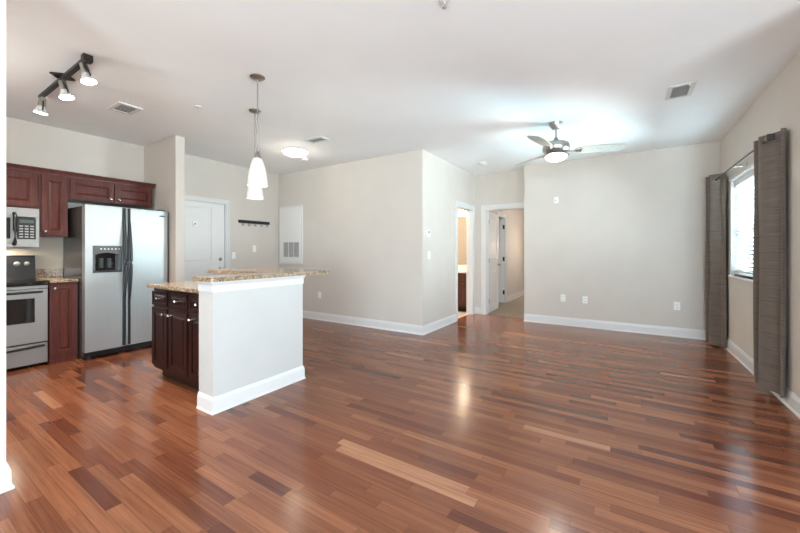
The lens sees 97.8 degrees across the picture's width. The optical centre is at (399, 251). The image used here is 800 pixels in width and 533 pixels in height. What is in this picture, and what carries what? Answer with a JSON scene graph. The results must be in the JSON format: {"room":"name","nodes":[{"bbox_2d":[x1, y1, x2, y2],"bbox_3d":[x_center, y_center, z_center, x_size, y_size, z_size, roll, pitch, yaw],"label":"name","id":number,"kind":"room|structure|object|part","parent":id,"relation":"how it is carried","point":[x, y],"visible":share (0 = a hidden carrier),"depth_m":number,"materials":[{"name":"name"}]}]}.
{"room":"open-plan living room","nodes":[
{"label":"open-plan living room","id":0,"kind":"room"},
{"bbox_2d":[6,117,143,276],"bbox_3d":[-4.512,-0.144,3.859,0.120,2.740,3.080,0,0,33],"label":"wall","id":1,"kind":"structure","parent":0,"point":[28,143],"depth_m":4.36,"materials":[{"name":"beige paint"}]},
{"bbox_2d":[6,168,37,208],"bbox_3d":[-4.343,-0.676,3.635,0.402,0.405,0.755,0,0,33],"label":"upper cabinet","id":2,"kind":"object","parent":1,"relation":"attached to","point":[21,186],"visible":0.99,"depth_m":3.76,"materials":[{"name":"brown wood"}]},
{"bbox_2d":[6,207,38,246],"bbox_3d":[-4.320,-0.259,3.621,0.451,0.420,0.751,0,0,33],"label":"microwave","id":3,"kind":"object","parent":2,"relation":"attached to","point":[22,224],"visible":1,"depth_m":3.74,"materials":[{"name":"grey metal"}]},
{"bbox_3d":[-4.234,-0.246,3.465,0.031,0.315,0.581,0,0,33],"label":"door","id":4,"kind":"part","parent":3,"relation":"part of","materials":[{"name":"metal"}]},
{"bbox_3d":[-4.057,-0.241,3.675,0.066,0.358,0.032,0,0,33],"label":"handle","id":5,"kind":"part","parent":3,"relation":"part of","materials":[{"name":"black plastic"}]},
{"bbox_3d":[-4.037,-0.246,3.771,0.032,0.225,0.140,0,0,33],"label":"control panel","id":6,"kind":"part","parent":3,"relation":"part of","materials":[{"name":"black plastic"}]},
{"bbox_2d":[6,237,61,268],"bbox_3d":[-4.440,0.416,3.857,0.002,1.220,1.035,0,0,33],"label":"backsplash","id":7,"kind":"structure","parent":1,"relation":"attached to","point":[48,255],"depth_m":4.17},
{"bbox_2d":[38,173,67,236],"bbox_3d":[-4.073,-0.526,4.057,0.402,0.705,0.243,0,0,33],"label":"upper cabinet","id":8,"kind":"object","parent":1,"relation":"attached to","point":[52,189],"visible":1,"depth_m":3.97,"materials":[{"name":"brown wood"}]},
{"bbox_2d":[6,162,155,187],"bbox_3d":[-4.043,-0.907,4.124,0.380,0.054,1.902,0,0,33],"label":"crown molding","id":9,"kind":"structure","parent":1,"relation":"attached to","point":[8,165],"depth_m":4.12,"materials":[{"name":"brown wood"}]},
{"bbox_2d":[68,177,151,208],"bbox_3d":[-3.772,-0.747,4.527,0.402,0.265,0.868,0,0,33],"label":"upper cabinet","id":10,"kind":"object","parent":1,"relation":"attached to","point":[80,190],"visible":0.99,"depth_m":4.40,"materials":[{"name":"brown wood"}]},
{"bbox_3d":[-3.754,-0.742,4.264,0.020,0.225,0.410,0,0,33],"label":"door","id":11,"kind":"part","parent":10,"relation":"part of","materials":[{"name":"brown wood"}]},
{"bbox_3d":[-3.526,-0.742,4.621,0.020,0.225,0.413,0,0,33],"label":"door","id":12,"kind":"part","parent":10,"relation":"part of","materials":[{"name":"brown wood"}]},
{"bbox_2d":[144,135,184,281],"bbox_3d":[-3.274,-0.144,4.830,0.920,2.740,0.110,0,0,33],"label":"wall","id":13,"kind":"structure","parent":0,"point":[164,160],"depth_m":4.62,"materials":[{"name":"beige paint"}]},
{"bbox_2d":[185,154,278,267],"bbox_3d":[-3.029,-0.144,6.085,0.220,2.740,2.270,0,0,33],"label":"wall","id":14,"kind":"structure","parent":0,"point":[207,178],"depth_m":6.21,"materials":[{"name":"beige paint"}]},
{"bbox_2d":[185,200,223,280],"bbox_3d":[-3.232,0.205,5.580,0.105,2.017,0.888,0,0,33],"label":"door","id":15,"kind":"structure","parent":14,"relation":"in","point":[204,222],"depth_m":5.67,"materials":[{"name":"white paint"}]},
{"bbox_2d":[185,195,229,268],"bbox_3d":[-3.265,0.173,5.602,0.142,2.105,1.040,0,0,33],"label":"door frame","id":16,"kind":"structure","parent":14,"relation":"attached to","point":[226,203],"depth_m":5.96,"materials":[{"name":"white paint"}]},
{"bbox_2d":[238,220,269,226],"bbox_3d":[-2.655,-0.514,6.408,0.061,0.106,0.640,0,0,33],"label":"coat rack","id":17,"kind":"object","parent":14,"relation":"attached to","point":[249,222],"visible":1,"depth_m":6.41,"materials":[{"name":"black plastic"}]},
{"bbox_2d":[279,150,414,324],"bbox_3d":[-1.047,-0.144,6.094,3.110,2.740,0.120,0,0,33],"label":"wall","id":18,"kind":"structure","parent":0,"point":[359,216],"depth_m":5.77,"materials":[{"name":"beige paint"}]},
{"bbox_2d":[279,205,302,263],"bbox_3d":[-2.085,-0.317,6.670,0.640,1.105,0.029,0,0,33],"label":"access panel","id":19,"kind":"object","parent":18,"relation":"attached to","point":[290,217],"visible":1,"depth_m":6.65,"materials":[{"name":"white paint"}]},
{"bbox_2d":[284,242,287,256],"bbox_3d":[-2.203,-0.039,6.732,0.125,0.280,0.006,0,0,33],"label":"grille","id":20,"kind":"object","parent":19,"relation":"attached to","point":[285,243],"depth_m":6.73,"materials":[{"name":"white plastic"}]},
{"bbox_2d":[289,242,292,256],"bbox_3d":[-2.078,-0.039,6.652,0.125,0.280,0.006,0,0,33],"label":"grille","id":21,"kind":"object","parent":19,"relation":"attached to","point":[290,243],"depth_m":6.65,"materials":[{"name":"white plastic"}]},
{"bbox_2d":[294,242,298,256],"bbox_3d":[-1.953,-0.039,6.573,0.125,0.280,0.004,0,0,33],"label":"grille","id":22,"kind":"object","parent":19,"relation":"attached to","point":[296,244],"depth_m":6.57,"materials":[{"name":"white plastic"}]},
{"bbox_2d":[0,295,799,532],"bbox_3d":[1.091,1.266,3.368,10.090,0.080,15.150,0,0,33],"label":"floor","id":23,"kind":"structure","parent":0,"point":[475,423],"depth_m":2.25,"materials":[{"name":"brown wood"}]},
{"bbox_2d":[0,0,5,465],"bbox_3d":[-3.293,-0.144,-0.017,0.170,2.740,4.422,0,0,33],"label":"wall pier","id":24,"kind":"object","parent":23,"relation":"on","point":[2,2],"visible":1,"depth_m":1.79,"materials":[{"name":"beige paint"}]},
{"bbox_2d":[0,462,14,493],"bbox_3d":[-3.286,1.160,-0.006,0.222,0.132,4.448,0,0,33],"label":"baseboard","id":25,"kind":"object","parent":24,"relation":"attached to","point":[6,484],"visible":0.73,"depth_m":1.79,"materials":[{"name":"white paint"}]},
{"bbox_2d":[6,255,48,368],"bbox_3d":[-4.218,0.619,3.591,0.604,1.155,0.764,0,0,33],"label":"range","id":26,"kind":"object","parent":23,"relation":"on","point":[26,295],"visible":0.94,"depth_m":3.67,"materials":[{"name":"silver metal"}]},
{"bbox_3d":[-3.991,0.426,3.446,0.066,0.023,0.685,0,0,33],"label":"handle","id":27,"kind":"part","parent":26,"relation":"part of","materials":[{"name":"black plastic"}]},
{"bbox_3d":[-4.010,1.010,3.459,0.038,0.037,0.704,0,0,33],"label":"drawer pull","id":28,"kind":"part","parent":26,"relation":"part of","materials":[{"name":"black plastic"}]},
{"bbox_3d":[-4.026,0.681,3.469,0.026,0.566,0.754,0,0,33],"label":"oven door","id":29,"kind":"part","parent":26,"relation":"part of","materials":[{"name":"metal"}]},
{"bbox_3d":[-4.028,1.083,3.470,0.022,0.215,0.754,0,0,33],"label":"drawer","id":30,"kind":"part","parent":26,"relation":"part of","materials":[{"name":"metal"}]},
{"bbox_3d":[-4.032,0.377,3.472,0.014,0.033,0.762,0,0,33],"label":"control rail","id":31,"kind":"part","parent":26,"relation":"part of","materials":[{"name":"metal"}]},
{"bbox_2d":[6,279,48,286],"bbox_3d":[-4.236,0.335,3.603,0.560,0.046,0.764,0,0,33],"label":"cooktop","id":32,"kind":"object","parent":26,"relation":"in","point":[9,282],"depth_m":3.68,"materials":[{"name":"black glass"}]},
{"bbox_2d":[46,282,76,364],"bbox_3d":[-3.960,0.783,4.025,0.627,0.885,0.230,0,0,33],"label":"base cabinet","id":33,"kind":"object","parent":23,"relation":"on","point":[62,297],"visible":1,"depth_m":3.86,"materials":[{"name":"brown wood"}]},
{"bbox_2d":[35,268,78,282],"bbox_3d":[-3.971,0.273,4.030,0.603,0.134,0.236,0,0,33],"label":"countertop","id":34,"kind":"structure","parent":33,"relation":"on","point":[51,275],"depth_m":4.12,"materials":[{"name":"stone"}]},
{"bbox_3d":[-3.733,0.744,3.879,0.020,0.765,0.192,0,0,33],"label":"door","id":35,"kind":"part","parent":33,"relation":"part of","materials":[{"name":"brown wood"}]},
{"bbox_2d":[63,203,168,359],"bbox_3d":[-3.556,0.339,4.421,0.825,1.775,0.854,0,0,33],"label":"refrigerator","id":36,"kind":"object","parent":23,"relation":"on","point":[114,253],"visible":0.91,"depth_m":4.14,"materials":[{"name":"grey metal"}]},
{"bbox_3d":[-3.448,0.301,4.074,0.096,1.660,0.379,0,0,33],"label":"freezer door","id":37,"kind":"part","parent":36,"relation":"part of","materials":[{"name":"metal"}]},
{"bbox_3d":[-3.431,-0.033,4.082,0.081,0.068,0.272,0,0,33],"label":"dispenser panel","id":38,"kind":"part","parent":36,"relation":"part of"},
{"bbox_3d":[-3.280,0.298,4.168,0.087,1.645,0.032,0,0,33],"label":"handle","id":39,"kind":"part","parent":36,"relation":"part of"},
{"bbox_3d":[-3.253,0.298,4.210,0.087,1.645,0.032,0,0,33],"label":"handle","id":40,"kind":"part","parent":36,"relation":"part of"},
{"bbox_3d":[-3.220,0.301,4.431,0.096,1.660,0.452,0,0,33],"label":"fresh food door","id":41,"kind":"part","parent":36,"relation":"part of","materials":[{"name":"metal"}]},
{"bbox_2d":[152,288,198,389],"bbox_3d":[-1.971,0.784,3.429,0.673,0.883,0.622,0,0,33],"label":"base cabinet","id":42,"kind":"object","parent":23,"relation":"on","point":[170,310],"visible":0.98,"depth_m":3.18,"materials":[{"name":"brown wood"}]},
{"bbox_3d":[-2.269,0.442,3.303,0.293,0.132,0.020,0,0,33],"label":"drawer","id":43,"kind":"part","parent":42,"relation":"part of","materials":[{"name":"brown wood"}]},
{"bbox_3d":[-2.269,0.807,3.303,0.293,0.557,0.020,0,0,33],"label":"door","id":44,"kind":"part","parent":42,"relation":"part of","materials":[{"name":"brown wood"}]},
{"bbox_2d":[147,281,198,293],"bbox_3d":[-1.820,0.325,3.331,1.020,0.034,0.635,0,0,33],"label":"countertop","id":45,"kind":"structure","parent":42,"relation":"on","point":[185,286],"depth_m":3.18,"materials":[{"name":"stone"}]},
{"bbox_3d":[-1.978,0.442,3.117,0.323,0.132,0.020,0,0,33],"label":"drawer","id":46,"kind":"part","parent":42,"relation":"part of","materials":[{"name":"brown wood"}]},
{"bbox_3d":[-1.978,0.807,3.117,0.323,0.557,0.020,0,0,33],"label":"door","id":47,"kind":"part","parent":42,"relation":"part of","materials":[{"name":"brown wood"}]},
{"bbox_2d":[187,293,198,383],"bbox_3d":[-1.539,0.784,3.153,0.350,0.883,0.622,0,0,33],"label":"base cabinet","id":48,"kind":"object","parent":23,"relation":"on","point":[193,320],"visible":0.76,"depth_m":2.96,"materials":[{"name":"brown wood"}]},
{"bbox_3d":[-1.679,0.442,2.926,0.322,0.132,0.020,0,0,33],"label":"drawer","id":49,"kind":"part","parent":48,"relation":"part of","materials":[{"name":"brown wood"}]},
{"bbox_3d":[-1.679,0.807,2.926,0.322,0.557,0.020,0,0,33],"label":"door","id":50,"kind":"part","parent":48,"relation":"part of","materials":[{"name":"brown wood"}]},
{"bbox_2d":[196,273,305,414],"bbox_3d":[-1.694,0.727,3.337,1.270,0.998,0.913,0,0,33],"label":"wall","id":51,"kind":"structure","parent":23,"relation":"on","point":[251,330],"depth_m":2.89,"materials":[{"name":"paint"}]},
{"bbox_3d":[-1.694,0.268,3.337,1.270,0.080,0.913,0,0,33],"label":"molding","id":52,"kind":"part","parent":51,"relation":"part of","materials":[{"name":"white paint"}]},
{"bbox_3d":[-1.694,1.163,3.337,1.270,0.126,0.913,0,0,33],"label":"baseboard","id":53,"kind":"part","parent":51,"relation":"part of","materials":[{"name":"white paint"}]},
{"bbox_2d":[192,267,328,281],"bbox_3d":[-1.604,0.210,3.470,1.298,0.033,1.262,0,0,33],"label":"countertop","id":54,"kind":"structure","parent":51,"relation":"on","point":[233,274],"depth_m":3.25,"materials":[{"name":"stone"}]},
{"bbox_2d":[458,265,465,311],"bbox_3d":[1.056,0.761,7.553,1.080,0.930,0.632,0,0,33],"label":"bathroom vanity","id":55,"kind":"object","parent":23,"relation":"on","point":[461,268],"visible":0.03,"depth_m":7.11,"materials":[{"name":"brown wood"}]},
{"bbox_3d":[1.133,0.531,7.181,0.470,0.150,0.020,0,0,33],"label":"drawer","id":56,"kind":"part","parent":55,"relation":"part of","materials":[{"name":"brown wood"}]},
{"bbox_3d":[1.133,0.866,7.181,0.470,0.440,0.020,0,0,33],"label":"door","id":57,"kind":"part","parent":55,"relation":"part of","materials":[{"name":"brown wood"}]},
{"bbox_2d":[6,0,799,175],"bbox_3d":[1.074,-1.564,3.349,10.200,0.100,15.200,0,0,33],"label":"ceiling","id":58,"kind":"structure","parent":0,"point":[466,83],"depth_m":2.95,"materials":[{"name":"white paint"}]},
{"bbox_2d":[33,53,97,115],"bbox_3d":[-2.920,-1.410,3.013,1.277,0.206,0.166,0,0,33],"label":"track light","id":59,"kind":"object","parent":58,"relation":"attached to","point":[86,78],"visible":1,"depth_m":2.96,"materials":[{"name":"brown metal"}]},
{"bbox_3d":[-2.936,-1.485,3.023,1.235,0.026,0.036,0,0,33],"label":"rail","id":60,"kind":"part","parent":59,"relation":"part of","materials":[{"name":"brown metal"}]},
{"bbox_2d":[107,102,142,114],"bbox_3d":[-2.902,-1.509,3.684,0.300,0.010,0.210,0,0,33],"label":"ceiling vent","id":61,"kind":"object","parent":58,"relation":"in","point":[121,107],"visible":1,"depth_m":3.68,"materials":[{"name":"white metal"}]},
{"bbox_2d":[246,108,262,199],"bbox_3d":[-1.558,-1.042,3.750,0.170,0.943,0.170,0,0,33],"label":"pendant light","id":62,"kind":"object","parent":58,"relation":"hanging from","point":[254,193],"visible":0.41,"depth_m":3.72,"materials":[{"name":"silver metal"}]},
{"bbox_3d":[-1.558,-0.691,3.750,0.170,0.239,0.170,0,0,33],"label":"lamp shade","id":63,"kind":"part","parent":62,"relation":"part of","materials":[{"name":"white glass"}]},
{"bbox_3d":[-1.558,-1.179,3.750,0.012,0.630,0.011,0,0,33],"label":"stem","id":64,"kind":"part","parent":62,"relation":"part of","materials":[{"name":"silver metal"}]},
{"bbox_2d":[247,74,267,187],"bbox_3d":[-1.235,-1.042,3.028,0.170,0.943,0.170,0,0,33],"label":"pendant light","id":65,"kind":"object","parent":58,"relation":"hanging from","point":[257,176],"visible":1,"depth_m":2.99,"materials":[{"name":"white glass"}]},
{"bbox_3d":[-1.235,-1.179,3.028,0.012,0.630,0.011,0,0,33],"label":"stem","id":66,"kind":"part","parent":65,"relation":"part of","materials":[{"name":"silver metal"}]},
{"bbox_3d":[-1.235,-0.691,3.028,0.170,0.239,0.170,0,0,33],"label":"lamp shade","id":67,"kind":"part","parent":65,"relation":"part of","materials":[{"name":"white glass"}]},
{"bbox_2d":[282,147,307,157],"bbox_3d":[-1.564,-1.464,5.195,0.376,0.099,0.378,0,0,33],"label":"flush light","id":68,"kind":"object","parent":58,"relation":"attached to","point":[296,152],"visible":1,"depth_m":5.09,"materials":[{"name":"white glass"}]},
{"bbox_2d":[304,136,329,143],"bbox_3d":[-1.121,-1.508,4.706,0.310,0.012,0.170,0,0,33],"label":"ceiling vent","id":69,"kind":"object","parent":58,"relation":"in","point":[317,139],"visible":1,"depth_m":4.69,"materials":[{"name":"white metal"}]},
{"bbox_2d":[439,0,449,9],"bbox_3d":[0.267,-1.490,2.100,0.070,0.047,0.069,0,0,33],"label":"sprinkler","id":70,"kind":"object","parent":58,"relation":"attached to","point":[442,2],"visible":1,"depth_m":2.10,"materials":[{"name":"white plastic"}]},
{"bbox_2d":[515,121,625,165],"bbox_3d":[1.819,-1.289,3.982,1.283,0.450,1.221,0,0,33],"label":"ceiling fan","id":71,"kind":"object","parent":58,"relation":"hanging from","point":[556,150],"visible":1,"depth_m":4.00,"materials":[{"name":"silver metal"}]},
{"bbox_3d":[1.692,-1.184,4.545,0.161,0.047,0.525,0,0,-18],"label":"blade","id":72,"kind":"part","parent":71,"relation":"part of","materials":[{"name":"grey metal"}]},
{"bbox_3d":[1.525,-1.184,3.761,0.161,0.047,0.525,0,0,42],"label":"blade","id":73,"kind":"part","parent":71,"relation":"part of","materials":[{"name":"grey metal"}]},
{"bbox_3d":[1.835,-1.250,4.105,0.300,0.197,0.300,0,0,33],"label":"motor","id":74,"kind":"part","parent":71,"relation":"part of","materials":[{"name":"silver metal"}]},
{"bbox_3d":[1.835,-1.095,4.105,0.244,0.062,0.244,0,0,33],"label":"lamp shade","id":75,"kind":"part","parent":71,"relation":"part of","materials":[{"name":"white glass"}]},
{"bbox_3d":[2.287,-1.184,4.009,0.525,0.047,0.161,0,0,12],"label":"blade","id":76,"kind":"part","parent":71,"relation":"part of","materials":[{"name":"white wood"}]},
{"bbox_2d":[665,81,696,99],"bbox_3d":[2.630,-1.499,3.278,0.200,0.030,0.333,0,0,33],"label":"ceiling vent","id":77,"kind":"object","parent":58,"relation":"in","point":[684,89],"visible":1,"depth_m":3.26,"materials":[{"name":"white metal"}]},
{"bbox_2d":[415,149,473,325],"bbox_3d":[0.855,-0.144,6.071,0.120,2.740,2.130,0,0,33],"label":"wall","id":78,"kind":"structure","parent":0,"point":[438,182],"depth_m":5.50,"materials":[{"name":"beige paint"}]},
{"bbox_2d":[303,310,456,334],"bbox_3d":[-0.705,1.160,6.492,3.256,0.132,1.211,0,0,33],"label":"baseboard","id":79,"kind":"structure","parent":78,"relation":"attached to","point":[378,324],"depth_m":5.65,"materials":[{"name":"white paint"}]},
{"bbox_2d":[455,200,474,320],"bbox_3d":[1.177,0.161,6.553,0.142,2.130,0.920,0,0,33],"label":"door frame","id":80,"kind":"structure","parent":78,"relation":"attached to","point":[470,209],"depth_m":6.85,"materials":[{"name":"white paint"}]},
{"bbox_2d":[458,213,465,264],"bbox_3d":[0.190,-0.144,6.989,1.990,2.740,2.720,0,0,33],"label":"wall","id":81,"kind":"structure","parent":0,"point":[463,214],"depth_m":7.72,"materials":[{"name":"beige paint"}]},
{"bbox_2d":[458,209,465,213],"bbox_3d":[1.252,-0.894,7.712,0.900,0.110,0.153,0,0,33],"label":"vanity light","id":82,"kind":"object","parent":81,"relation":"attached to","point":[460,211],"visible":0.12,"depth_m":7.65,"materials":[{"name":"white glass"}]},
{"bbox_2d":[458,216,465,263],"bbox_3d":[1.224,-0.249,7.816,1.040,1.050,0.008,0,0,33],"label":"bathroom mirror","id":83,"kind":"object","parent":81,"relation":"attached to","point":[461,220],"visible":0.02,"depth_m":7.71,"materials":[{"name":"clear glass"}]},
{"bbox_2d":[474,169,523,306],"bbox_3d":[1.889,-0.144,6.745,1.135,2.740,0.120,0,0,33],"label":"wall","id":84,"kind":"structure","parent":0,"point":[507,187],"depth_m":6.77,"materials":[{"name":"beige paint"}]},
{"bbox_2d":[475,307,480,313],"bbox_3d":[1.533,1.160,6.886,0.142,0.132,0.026,0,0,33],"label":"baseboard","id":85,"kind":"structure","parent":84,"relation":"attached to","point":[477,309],"depth_m":6.88,"materials":[{"name":"white paint"}]},
{"bbox_2d":[488,212,500,312],"bbox_3d":[1.948,0.210,7.201,0.099,2.008,0.712,0,0,31],"label":"door","id":86,"kind":"structure","parent":84,"relation":"in","point":[493,264],"depth_m":7.14,"materials":[{"name":"white paint"}]},
{"bbox_2d":[481,202,523,314],"bbox_3d":[2.019,0.161,6.649,0.932,2.130,0.142,0,0,33],"label":"door frame","id":87,"kind":"structure","parent":84,"relation":"attached to","point":[484,208],"depth_m":6.81,"materials":[{"name":"white paint"}]},
{"bbox_2d":[488,209,523,295],"bbox_3d":[2.720,-0.144,8.801,0.100,2.740,4.240,0,0,33],"label":"wall","id":88,"kind":"structure","parent":0,"point":[515,217],"depth_m":9.23,"materials":[{"name":"beige paint"}]},
{"bbox_2d":[499,219,504,301],"bbox_3d":[2.266,0.210,8.453,0.515,2.008,0.051,0,0,13],"label":"door","id":89,"kind":"structure","parent":88,"relation":"in","point":[501,221],"depth_m":8.40,"materials":[{"name":"white paint"}]},
{"bbox_2d":[497,212,506,305],"bbox_3d":[2.341,0.161,8.207,0.142,2.130,0.720,0,0,33],"label":"door frame","id":90,"kind":"structure","parent":88,"relation":"attached to","point":[500,215],"depth_m":8.40,"materials":[{"name":"white paint"}]},
{"bbox_2d":[507,290,523,301],"bbox_3d":[3.227,1.160,9.477,0.026,0.132,2.355,0,0,33],"label":"baseboard","id":91,"kind":"structure","parent":88,"relation":"attached to","point":[521,293],"depth_m":9.15,"materials":[{"name":"white paint"}]},
{"bbox_2d":[524,141,719,329],"bbox_3d":[3.388,-0.144,5.632,2.589,2.740,0.380,0,0,33],"label":"wall","id":92,"kind":"structure","parent":0,"point":[625,232],"depth_m":5.39,"materials":[{"name":"beige paint"}]},
{"bbox_2d":[583,296,587,303],"bbox_3d":[2.996,0.781,5.652,0.072,0.116,0.010,0,0,33],"label":"wall outlet","id":93,"kind":"object","parent":92,"relation":"attached to","point":[585,298],"visible":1,"depth_m":5.65,"materials":[{"name":"white plastic"}]},
{"bbox_2d":[524,314,705,339],"bbox_3d":[3.278,1.160,5.461,2.589,0.132,0.026,0,0,33],"label":"baseboard","id":94,"kind":"structure","parent":92,"relation":"attached to","point":[585,323],"depth_m":5.38,"materials":[{"name":"white paint"}]},
{"bbox_2d":[674,302,679,309],"bbox_3d":[3.984,0.782,5.019,0.072,0.116,0.010,0,0,33],"label":"wall outlet","id":95,"kind":"object","parent":92,"relation":"attached to","point":[676,304],"visible":1,"depth_m":5.02,"materials":[{"name":"white plastic"}]},
{"bbox_2d":[720,50,799,397],"bbox_3d":[3.538,-0.144,3.316,0.160,2.740,3.600,0,0,33],"label":"wall","id":96,"kind":"structure","parent":0,"point":[777,107],"depth_m":3.01,"materials":[{"name":"beige paint"}]},
{"bbox_2d":[727,162,753,282],"bbox_3d":[3.758,-0.295,3.692,0.185,1.207,1.370,0,0,33],"label":"window","id":97,"kind":"structure","parent":96,"relation":"in","point":[750,167],"depth_m":4.25,"materials":[{"name":"white paint"}]},
{"bbox_3d":[3.737,0.297,3.706,0.135,0.022,1.370,0,0,33],"label":"sill","id":98,"kind":"part","parent":97,"relation":"part of","materials":[{"name":"white paint"}]},
{"bbox_3d":[3.744,-0.878,3.701,0.117,0.041,1.350,0,0,33],"label":"head trim","id":99,"kind":"part","parent":97,"relation":"part of","materials":[{"name":"white paint"}]},
{"bbox_2d":[734,169,753,277],"bbox_3d":[3.751,-0.291,3.696,0.054,1.131,1.306,0,0,33],"label":"window blind","id":100,"kind":"object","parent":97,"relation":"attached to","point":[745,184],"visible":0.48,"depth_m":3.94,"materials":[{"name":"white plastic"}]},
{"bbox_3d":[3.751,0.265,3.696,0.046,0.018,1.298,0,0,33],"label":"rail","id":101,"kind":"part","parent":100,"relation":"part of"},
{"bbox_3d":[3.815,-0.289,3.656,0.050,1.150,1.330,0,0,33],"label":"frame","id":102,"kind":"part","parent":97,"relation":"part of","materials":[{"name":"white paint"}]},
{"bbox_3d":[3.815,0.021,3.656,0.004,0.430,1.230,0,0,33],"label":"pane","id":103,"kind":"part","parent":97,"relation":"part of","materials":[{"name":"clear glass"}]},
{"bbox_2d":[715,133,775,180],"bbox_3d":[3.641,-0.914,3.749,0.133,0.080,2.280,0,0,33],"label":"curtain rod","id":104,"kind":"object","parent":96,"relation":"attached to","point":[769,137],"visible":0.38,"depth_m":3.30,"materials":[{"name":"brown metal"}]},
{"bbox_2d":[705,173,726,347],"bbox_3d":[4.124,0.103,4.575,0.166,2.205,0.389,0,0,33],"label":"curtain","id":105,"kind":"object","parent":104,"relation":"hanging from","point":[715,241],"visible":0.98,"depth_m":4.49,"materials":[{"name":"fabric"}]},
{"bbox_3d":[3.605,-0.924,3.772,0.018,0.018,2.240,0,0,33],"label":"rod","id":106,"kind":"part","parent":104,"relation":"part of","materials":[{"name":"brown metal"}]},
{"bbox_2d":[753,128,786,397],"bbox_3d":[3.141,0.088,2.984,0.120,2.145,0.472,0,0,33],"label":"curtain","id":107,"kind":"object","parent":104,"relation":"hanging from","point":[769,237],"visible":0.93,"depth_m":2.92,"materials":[{"name":"fabric"}]},
{"bbox_2d":[725,338,799,418],"bbox_3d":[3.427,1.160,3.316,0.026,0.132,3.480,0,0,33],"label":"baseboard","id":108,"kind":"structure","parent":96,"relation":"attached to","point":[791,400],"depth_m":3.51,"materials":[{"name":"white paint"}]}
]}

